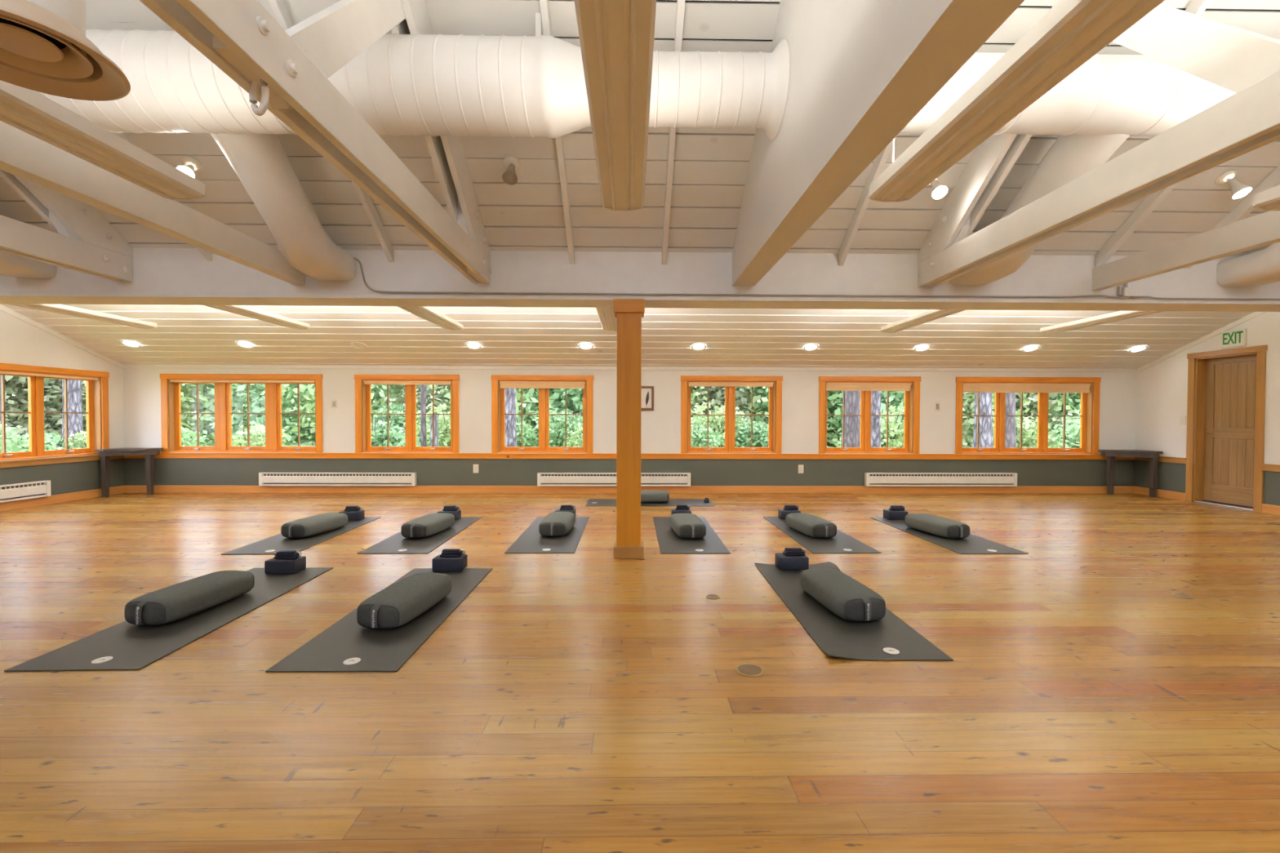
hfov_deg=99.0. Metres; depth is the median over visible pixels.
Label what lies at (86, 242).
roof truss
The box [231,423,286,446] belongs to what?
leafy shrub
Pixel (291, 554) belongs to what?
strap
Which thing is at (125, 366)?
trim
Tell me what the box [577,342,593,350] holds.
recessed light
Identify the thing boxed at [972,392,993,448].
pine tree
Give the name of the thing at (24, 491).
baseboard heater
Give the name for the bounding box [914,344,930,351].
recessed light
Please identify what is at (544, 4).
rafter
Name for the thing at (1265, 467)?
trim
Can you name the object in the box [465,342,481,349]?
recessed light
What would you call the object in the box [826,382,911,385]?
blind
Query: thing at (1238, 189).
spot lamp
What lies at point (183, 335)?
ceiling
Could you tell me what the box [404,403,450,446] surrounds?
leafy shrub
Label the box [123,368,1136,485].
wall
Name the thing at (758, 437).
leafy shrub
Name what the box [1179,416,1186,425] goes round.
light switch
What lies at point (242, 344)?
recessed light
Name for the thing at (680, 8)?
rafter
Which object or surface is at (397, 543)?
yoga mat
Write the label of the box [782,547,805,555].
strap
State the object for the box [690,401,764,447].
leafy shrub
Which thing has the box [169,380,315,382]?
blind
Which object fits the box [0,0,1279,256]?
ceiling
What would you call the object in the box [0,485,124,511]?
baseboard
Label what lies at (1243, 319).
trim
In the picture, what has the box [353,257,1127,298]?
cable
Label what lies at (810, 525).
bolster
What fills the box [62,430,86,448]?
leafy shrub
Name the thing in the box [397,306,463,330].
linear light
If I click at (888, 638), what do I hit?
yoga mat
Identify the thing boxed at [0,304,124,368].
trim
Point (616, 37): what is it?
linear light
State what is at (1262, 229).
ceiling beam
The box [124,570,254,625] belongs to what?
bolster
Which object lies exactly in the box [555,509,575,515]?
foam block
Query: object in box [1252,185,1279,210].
linear light
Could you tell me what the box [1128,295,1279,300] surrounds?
cable
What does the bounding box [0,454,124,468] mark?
trim
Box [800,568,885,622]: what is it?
bolster
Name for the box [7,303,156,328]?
linear light
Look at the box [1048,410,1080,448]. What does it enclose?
leafy shrub
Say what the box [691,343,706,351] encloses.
recessed light
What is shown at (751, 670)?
floor outlet
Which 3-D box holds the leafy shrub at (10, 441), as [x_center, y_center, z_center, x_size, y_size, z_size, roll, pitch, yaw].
[-10.419,0.608,8.248,1.775,1.382,1.288,-1,1,-43]
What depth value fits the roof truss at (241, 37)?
2.30 m
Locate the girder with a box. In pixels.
[0,248,1279,311]
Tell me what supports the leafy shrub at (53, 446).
on the ground
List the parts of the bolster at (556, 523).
panel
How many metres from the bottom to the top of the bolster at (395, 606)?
0.158 m
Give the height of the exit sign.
0.225 m
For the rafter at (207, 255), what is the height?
2.972 m
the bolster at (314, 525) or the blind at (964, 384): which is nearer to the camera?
the bolster at (314, 525)
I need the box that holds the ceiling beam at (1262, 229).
[1092,210,1279,289]
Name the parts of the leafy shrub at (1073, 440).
stem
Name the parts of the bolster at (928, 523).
panel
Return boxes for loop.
[248,79,269,115]
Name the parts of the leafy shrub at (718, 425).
stem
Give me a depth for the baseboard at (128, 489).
8.57 m
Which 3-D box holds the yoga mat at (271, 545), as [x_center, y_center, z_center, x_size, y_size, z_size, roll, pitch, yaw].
[-3.331,1.085,5.574,0.610,0.008,1.730,0,1,-2]
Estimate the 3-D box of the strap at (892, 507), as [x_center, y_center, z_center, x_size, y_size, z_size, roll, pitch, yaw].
[3.033,0.957,6.425,0.182,0.056,0.064,0,1,-3]
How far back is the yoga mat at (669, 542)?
5.22 m
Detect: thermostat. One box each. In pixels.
[331,400,337,408]
[934,402,939,410]
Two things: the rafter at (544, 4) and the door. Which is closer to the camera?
the rafter at (544, 4)
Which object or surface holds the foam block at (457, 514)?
on the yoga mat at (397, 543)
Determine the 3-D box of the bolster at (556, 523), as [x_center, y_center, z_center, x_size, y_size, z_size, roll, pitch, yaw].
[-0.857,1.009,5.684,0.306,0.158,0.685,0,1,1]
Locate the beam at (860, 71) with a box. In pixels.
[732,0,1024,286]
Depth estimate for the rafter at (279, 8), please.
4.16 m
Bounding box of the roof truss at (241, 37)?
[139,0,491,284]
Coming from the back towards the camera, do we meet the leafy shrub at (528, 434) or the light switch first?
the leafy shrub at (528, 434)
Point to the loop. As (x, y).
(261, 109)
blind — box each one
[0,370,97,380]
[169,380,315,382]
[363,380,451,383]
[499,381,585,383]
[688,382,773,384]
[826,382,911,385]
[963,382,1090,386]
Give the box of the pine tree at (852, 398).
[840,391,860,447]
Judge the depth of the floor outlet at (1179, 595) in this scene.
3.66 m
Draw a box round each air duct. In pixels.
[0,13,789,280]
[899,52,1279,287]
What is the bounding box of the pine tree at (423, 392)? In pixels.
[420,384,426,446]
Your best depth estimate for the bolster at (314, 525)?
5.41 m
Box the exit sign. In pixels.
[1221,328,1247,348]
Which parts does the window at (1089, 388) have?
casing, sash, sash, frame, sill, head casing, sash, casing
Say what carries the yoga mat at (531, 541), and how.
on the floor
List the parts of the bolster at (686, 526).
panel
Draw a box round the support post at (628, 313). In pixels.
[613,298,644,558]
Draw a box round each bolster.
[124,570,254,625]
[280,512,347,537]
[356,573,452,628]
[400,512,454,537]
[538,511,575,536]
[640,489,669,502]
[670,513,706,538]
[785,512,836,537]
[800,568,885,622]
[904,513,969,538]
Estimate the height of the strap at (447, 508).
0.056 m
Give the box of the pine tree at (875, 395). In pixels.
[871,391,880,447]
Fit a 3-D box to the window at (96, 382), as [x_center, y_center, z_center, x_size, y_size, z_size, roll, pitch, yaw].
[-8.043,-0.176,6.553,0.246,1.221,3.276,0,1,-1]
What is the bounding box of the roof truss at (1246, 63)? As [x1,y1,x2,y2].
[917,0,1279,287]
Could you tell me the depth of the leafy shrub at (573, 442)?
13.89 m
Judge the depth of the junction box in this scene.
4.67 m
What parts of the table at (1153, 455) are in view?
leg, leg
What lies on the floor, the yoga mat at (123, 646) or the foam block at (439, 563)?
the yoga mat at (123, 646)
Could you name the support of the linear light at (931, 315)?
hanging from the ceiling at (183, 335)
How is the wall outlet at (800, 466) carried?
attached to the wall at (660, 428)
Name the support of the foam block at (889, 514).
on the yoga mat at (971, 544)
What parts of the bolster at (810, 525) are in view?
panel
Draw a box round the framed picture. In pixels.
[640,386,653,410]
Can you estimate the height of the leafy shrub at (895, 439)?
1.609 m
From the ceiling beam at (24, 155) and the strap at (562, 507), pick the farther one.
the strap at (562, 507)
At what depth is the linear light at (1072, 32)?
1.96 m
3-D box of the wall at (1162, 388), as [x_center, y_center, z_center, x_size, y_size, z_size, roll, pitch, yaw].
[8.113,-1.589,2.425,0.200,5.530,12.530,0,1,-1]
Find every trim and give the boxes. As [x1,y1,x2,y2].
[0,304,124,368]
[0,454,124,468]
[123,364,1136,372]
[124,452,1134,459]
[1134,456,1279,471]
[1135,311,1265,373]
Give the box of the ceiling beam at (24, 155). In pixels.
[0,120,305,284]
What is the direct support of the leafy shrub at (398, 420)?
on the ground
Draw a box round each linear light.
[0,80,204,199]
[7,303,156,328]
[204,305,310,329]
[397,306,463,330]
[573,0,656,211]
[595,307,617,331]
[868,0,1164,202]
[880,309,964,333]
[1040,311,1166,333]
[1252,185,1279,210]
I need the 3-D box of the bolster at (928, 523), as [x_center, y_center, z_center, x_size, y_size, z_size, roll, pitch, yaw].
[3.058,1.021,5.636,0.306,0.158,0.685,0,1,-11]
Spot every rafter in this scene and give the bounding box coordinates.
[111,132,212,261]
[267,0,393,262]
[539,0,574,263]
[661,0,684,264]
[838,136,896,266]
[1094,182,1178,266]
[1183,164,1279,268]
[1185,0,1212,15]
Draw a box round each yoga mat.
[4,567,333,671]
[221,516,381,555]
[265,568,492,672]
[357,516,481,554]
[504,516,589,553]
[585,498,714,506]
[653,516,730,553]
[755,561,953,661]
[763,516,881,553]
[871,517,1028,554]
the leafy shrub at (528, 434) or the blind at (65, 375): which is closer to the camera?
the blind at (65, 375)
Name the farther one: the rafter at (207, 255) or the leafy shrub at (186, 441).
the leafy shrub at (186, 441)
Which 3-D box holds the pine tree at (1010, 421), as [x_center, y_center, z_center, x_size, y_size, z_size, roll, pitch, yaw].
[8.067,-3.407,11.990,0.562,9.129,0.584,0,1,-1]
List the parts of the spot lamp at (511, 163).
bulb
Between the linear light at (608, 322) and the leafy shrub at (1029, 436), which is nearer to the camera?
the linear light at (608, 322)
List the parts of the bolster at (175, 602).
panel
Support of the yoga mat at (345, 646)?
on the floor
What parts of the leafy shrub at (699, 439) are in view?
stem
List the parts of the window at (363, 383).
casing, sash, head casing, sill, sash, casing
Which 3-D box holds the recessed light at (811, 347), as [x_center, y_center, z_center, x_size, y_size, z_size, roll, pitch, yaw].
[2.479,-1.144,7.921,0.220,0.082,0.207,0,1,-1]
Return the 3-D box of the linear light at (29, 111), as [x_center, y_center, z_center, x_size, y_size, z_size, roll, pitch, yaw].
[-2.417,-2.608,0.164,0.235,2.867,5.528,0,1,-1]
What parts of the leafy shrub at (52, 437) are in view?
stem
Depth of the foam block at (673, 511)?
6.34 m
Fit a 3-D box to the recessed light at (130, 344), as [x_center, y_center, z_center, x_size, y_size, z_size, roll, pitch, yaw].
[-7.230,-1.169,7.756,0.220,0.082,0.207,0,1,-1]
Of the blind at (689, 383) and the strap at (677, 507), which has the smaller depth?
the strap at (677, 507)
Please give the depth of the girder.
4.65 m
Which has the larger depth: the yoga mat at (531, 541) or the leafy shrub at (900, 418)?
the leafy shrub at (900, 418)
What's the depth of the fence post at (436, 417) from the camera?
11.08 m
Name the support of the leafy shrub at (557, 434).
on the ground
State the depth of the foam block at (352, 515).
6.21 m
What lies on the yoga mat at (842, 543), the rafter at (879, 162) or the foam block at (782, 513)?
the foam block at (782, 513)
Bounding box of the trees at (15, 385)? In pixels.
[4,375,1080,448]
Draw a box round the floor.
[0,493,1279,852]
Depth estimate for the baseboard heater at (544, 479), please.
8.52 m
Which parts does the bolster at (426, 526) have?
panel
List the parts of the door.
casing, head casing, rail, panel, panel, casing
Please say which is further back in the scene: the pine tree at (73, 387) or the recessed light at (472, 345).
the pine tree at (73, 387)
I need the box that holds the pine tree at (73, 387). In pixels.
[61,378,83,443]
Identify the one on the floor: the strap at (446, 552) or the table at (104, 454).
the table at (104, 454)
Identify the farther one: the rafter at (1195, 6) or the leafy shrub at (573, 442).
the leafy shrub at (573, 442)
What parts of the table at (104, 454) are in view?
leg, leg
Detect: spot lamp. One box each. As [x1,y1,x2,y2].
[176,155,203,177]
[502,155,519,185]
[925,176,947,199]
[1214,169,1252,199]
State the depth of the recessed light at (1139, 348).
7.99 m
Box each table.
[94,448,163,497]
[1097,449,1163,497]
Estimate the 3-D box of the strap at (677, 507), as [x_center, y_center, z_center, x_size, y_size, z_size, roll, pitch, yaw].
[0.507,0.950,6.407,0.182,0.056,0.064,0,1,-3]
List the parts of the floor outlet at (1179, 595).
lid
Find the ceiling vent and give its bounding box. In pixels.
[0,0,130,101]
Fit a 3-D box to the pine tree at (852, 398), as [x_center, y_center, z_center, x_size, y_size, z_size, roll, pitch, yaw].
[4.601,-3.344,11.822,0.603,9.000,0.611,0,1,-1]
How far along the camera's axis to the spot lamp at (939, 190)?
3.99 m
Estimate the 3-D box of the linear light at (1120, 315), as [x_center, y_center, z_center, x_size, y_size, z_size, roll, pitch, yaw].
[4.956,-1.618,5.827,0.225,1.022,1.528,0,1,-1]
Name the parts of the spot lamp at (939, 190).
bulb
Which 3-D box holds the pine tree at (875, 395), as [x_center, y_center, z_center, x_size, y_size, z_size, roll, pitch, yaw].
[5.509,-3.400,12.627,0.524,9.000,0.432,0,1,-1]
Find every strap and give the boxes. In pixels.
[273,550,301,559]
[343,506,362,511]
[440,548,465,556]
[442,505,459,511]
[560,505,575,510]
[675,505,690,510]
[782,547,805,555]
[783,505,799,510]
[888,505,905,510]
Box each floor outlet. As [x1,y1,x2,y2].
[706,594,719,599]
[735,663,764,677]
[1172,593,1195,599]
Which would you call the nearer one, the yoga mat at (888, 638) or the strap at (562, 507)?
the yoga mat at (888, 638)
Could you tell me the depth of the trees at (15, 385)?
17.15 m
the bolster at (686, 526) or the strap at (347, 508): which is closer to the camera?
the bolster at (686, 526)
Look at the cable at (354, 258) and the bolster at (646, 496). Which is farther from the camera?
the bolster at (646, 496)
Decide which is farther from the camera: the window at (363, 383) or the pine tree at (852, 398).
the pine tree at (852, 398)
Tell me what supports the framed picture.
attached to the wall at (660, 428)
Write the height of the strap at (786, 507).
0.056 m
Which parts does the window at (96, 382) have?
sash, frame, sill, head casing, sash, casing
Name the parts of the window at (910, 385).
casing, sash, frame, sill, head casing, sash, casing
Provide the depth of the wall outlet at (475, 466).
8.54 m
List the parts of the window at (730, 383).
casing, sash, frame, sill, head casing, sash, casing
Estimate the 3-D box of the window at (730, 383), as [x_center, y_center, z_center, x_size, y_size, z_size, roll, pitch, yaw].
[1.438,-0.186,8.701,1.606,1.221,0.246,0,1,-1]
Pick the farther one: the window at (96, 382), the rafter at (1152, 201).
the window at (96, 382)
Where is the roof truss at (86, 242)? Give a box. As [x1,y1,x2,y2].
[0,169,133,281]
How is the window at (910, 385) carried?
in the wall at (660, 428)
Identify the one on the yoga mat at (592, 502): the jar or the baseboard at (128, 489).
the jar
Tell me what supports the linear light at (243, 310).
hanging from the ceiling at (183, 335)
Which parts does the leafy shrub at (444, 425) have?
stem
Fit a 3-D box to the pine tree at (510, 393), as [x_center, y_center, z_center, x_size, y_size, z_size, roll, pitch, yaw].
[-2.731,-3.327,11.200,0.546,9.000,0.525,1,1,30]
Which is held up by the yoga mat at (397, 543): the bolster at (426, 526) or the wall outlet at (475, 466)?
the bolster at (426, 526)
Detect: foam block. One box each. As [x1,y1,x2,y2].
[264,555,306,573]
[338,510,364,520]
[431,554,466,571]
[437,509,461,520]
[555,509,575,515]
[671,509,691,515]
[774,552,808,569]
[777,509,800,519]
[883,509,907,519]
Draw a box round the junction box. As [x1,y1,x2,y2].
[1116,283,1137,297]
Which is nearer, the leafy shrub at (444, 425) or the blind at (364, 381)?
the blind at (364, 381)
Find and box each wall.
[0,310,124,495]
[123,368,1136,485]
[1134,311,1279,506]
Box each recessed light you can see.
[120,340,141,347]
[235,341,253,348]
[350,341,367,349]
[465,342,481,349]
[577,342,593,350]
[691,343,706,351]
[803,343,818,351]
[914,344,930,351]
[1022,345,1039,352]
[1128,345,1148,352]
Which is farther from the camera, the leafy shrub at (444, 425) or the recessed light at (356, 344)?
the leafy shrub at (444, 425)
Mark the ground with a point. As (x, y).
(292, 444)
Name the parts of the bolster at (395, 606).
panel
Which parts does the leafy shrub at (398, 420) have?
stem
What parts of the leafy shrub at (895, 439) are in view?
stem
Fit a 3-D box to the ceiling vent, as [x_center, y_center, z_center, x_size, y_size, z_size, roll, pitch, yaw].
[-1.862,-2.275,1.629,0.480,2.319,0.480,0,1,-1]
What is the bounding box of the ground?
[12,383,1057,447]
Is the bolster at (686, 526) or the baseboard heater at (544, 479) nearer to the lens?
the bolster at (686, 526)
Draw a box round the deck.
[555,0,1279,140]
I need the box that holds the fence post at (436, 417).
[430,415,438,446]
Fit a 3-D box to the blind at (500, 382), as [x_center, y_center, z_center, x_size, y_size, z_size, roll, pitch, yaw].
[-1.528,-0.692,8.577,1.338,0.038,0.045,0,1,-1]
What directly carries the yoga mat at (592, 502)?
on the floor
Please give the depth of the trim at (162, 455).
8.57 m
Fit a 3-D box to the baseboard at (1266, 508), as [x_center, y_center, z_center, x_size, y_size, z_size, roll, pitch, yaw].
[7.997,1.119,2.462,0.018,0.115,12.512,0,1,-1]
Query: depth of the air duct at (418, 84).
3.04 m
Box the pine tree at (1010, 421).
[1004,392,1016,448]
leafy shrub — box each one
[0,423,28,453]
[0,423,62,453]
[22,427,85,450]
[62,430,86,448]
[83,422,214,448]
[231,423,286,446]
[371,400,430,446]
[371,416,420,446]
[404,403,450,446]
[515,412,538,446]
[531,406,582,447]
[563,426,582,447]
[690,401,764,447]
[690,416,724,447]
[724,417,768,447]
[835,405,904,447]
[880,410,903,447]
[992,416,1069,448]
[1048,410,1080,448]
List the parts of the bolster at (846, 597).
panel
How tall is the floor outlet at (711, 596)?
0.004 m
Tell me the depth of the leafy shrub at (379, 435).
11.19 m
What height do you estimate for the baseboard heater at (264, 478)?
0.205 m
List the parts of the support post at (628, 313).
trim, cap trim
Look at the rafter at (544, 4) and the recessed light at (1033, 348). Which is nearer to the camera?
the rafter at (544, 4)
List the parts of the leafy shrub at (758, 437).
stem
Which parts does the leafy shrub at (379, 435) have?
stem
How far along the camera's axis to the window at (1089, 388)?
8.70 m
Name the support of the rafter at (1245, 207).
attached to the girder
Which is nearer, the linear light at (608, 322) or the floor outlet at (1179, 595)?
the floor outlet at (1179, 595)
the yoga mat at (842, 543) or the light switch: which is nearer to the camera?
the yoga mat at (842, 543)
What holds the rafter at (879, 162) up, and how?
attached to the girder
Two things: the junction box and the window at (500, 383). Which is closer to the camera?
the junction box
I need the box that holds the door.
[1185,345,1267,512]
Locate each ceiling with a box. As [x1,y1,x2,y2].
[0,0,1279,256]
[0,303,1253,368]
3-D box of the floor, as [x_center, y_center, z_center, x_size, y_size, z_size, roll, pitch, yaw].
[0.115,1.216,2.339,16.483,0.120,12.930,0,1,-1]
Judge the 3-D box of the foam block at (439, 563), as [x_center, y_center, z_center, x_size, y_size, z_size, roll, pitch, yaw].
[-1.480,1.061,4.256,0.228,0.100,0.152,0,1,-1]
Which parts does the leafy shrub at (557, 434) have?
stem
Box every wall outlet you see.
[473,464,478,472]
[798,464,803,473]
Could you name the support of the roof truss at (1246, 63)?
attached to the girder
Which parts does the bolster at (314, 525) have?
panel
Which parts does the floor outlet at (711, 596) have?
lid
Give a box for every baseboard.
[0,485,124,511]
[124,485,1134,493]
[1133,486,1279,515]
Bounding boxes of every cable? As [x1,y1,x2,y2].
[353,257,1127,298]
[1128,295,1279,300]
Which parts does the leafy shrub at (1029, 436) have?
stem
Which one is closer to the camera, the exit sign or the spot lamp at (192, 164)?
the spot lamp at (192, 164)
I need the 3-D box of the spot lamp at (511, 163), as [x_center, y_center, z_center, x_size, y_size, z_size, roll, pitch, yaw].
[-0.930,-1.837,3.922,0.124,0.217,0.202,0,1,-1]
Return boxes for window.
[0,362,109,460]
[160,373,322,453]
[354,374,459,453]
[490,374,593,453]
[680,375,782,453]
[818,376,920,453]
[955,377,1101,453]
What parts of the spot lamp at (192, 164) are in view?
bulb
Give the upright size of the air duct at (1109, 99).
1.058 m
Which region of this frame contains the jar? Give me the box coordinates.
[704,497,709,502]
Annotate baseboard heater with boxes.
[0,480,50,502]
[258,472,416,486]
[537,472,690,486]
[864,472,1017,486]
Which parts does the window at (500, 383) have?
casing, sash, head casing, sill, frame, sash, casing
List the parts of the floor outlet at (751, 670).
lid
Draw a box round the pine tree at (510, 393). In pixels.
[505,388,516,446]
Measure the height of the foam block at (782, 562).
0.100 m
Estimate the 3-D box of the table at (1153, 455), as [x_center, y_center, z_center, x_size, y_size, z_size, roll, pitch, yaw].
[7.570,0.720,8.453,0.600,0.700,0.460,0,1,-1]
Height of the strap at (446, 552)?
0.056 m
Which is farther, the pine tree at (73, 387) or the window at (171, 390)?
the pine tree at (73, 387)
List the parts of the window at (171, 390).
casing, sash, head casing, sill, sash, sash, casing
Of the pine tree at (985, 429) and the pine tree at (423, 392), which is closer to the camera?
the pine tree at (423, 392)
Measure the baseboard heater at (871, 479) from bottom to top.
0.210 m
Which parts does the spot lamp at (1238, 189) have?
bulb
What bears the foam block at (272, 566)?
on the yoga mat at (123, 646)
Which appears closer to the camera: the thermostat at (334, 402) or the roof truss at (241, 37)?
the roof truss at (241, 37)
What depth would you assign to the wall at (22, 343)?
7.52 m
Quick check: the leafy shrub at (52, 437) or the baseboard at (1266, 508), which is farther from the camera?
the leafy shrub at (52, 437)
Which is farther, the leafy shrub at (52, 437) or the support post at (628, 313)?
the leafy shrub at (52, 437)
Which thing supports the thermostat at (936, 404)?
attached to the wall at (660, 428)
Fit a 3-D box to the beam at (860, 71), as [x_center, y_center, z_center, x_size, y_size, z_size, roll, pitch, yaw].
[0.958,-2.725,0.326,0.192,3.205,8.615,0,1,-1]
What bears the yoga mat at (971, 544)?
on the floor
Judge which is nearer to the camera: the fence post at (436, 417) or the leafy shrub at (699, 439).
the fence post at (436, 417)

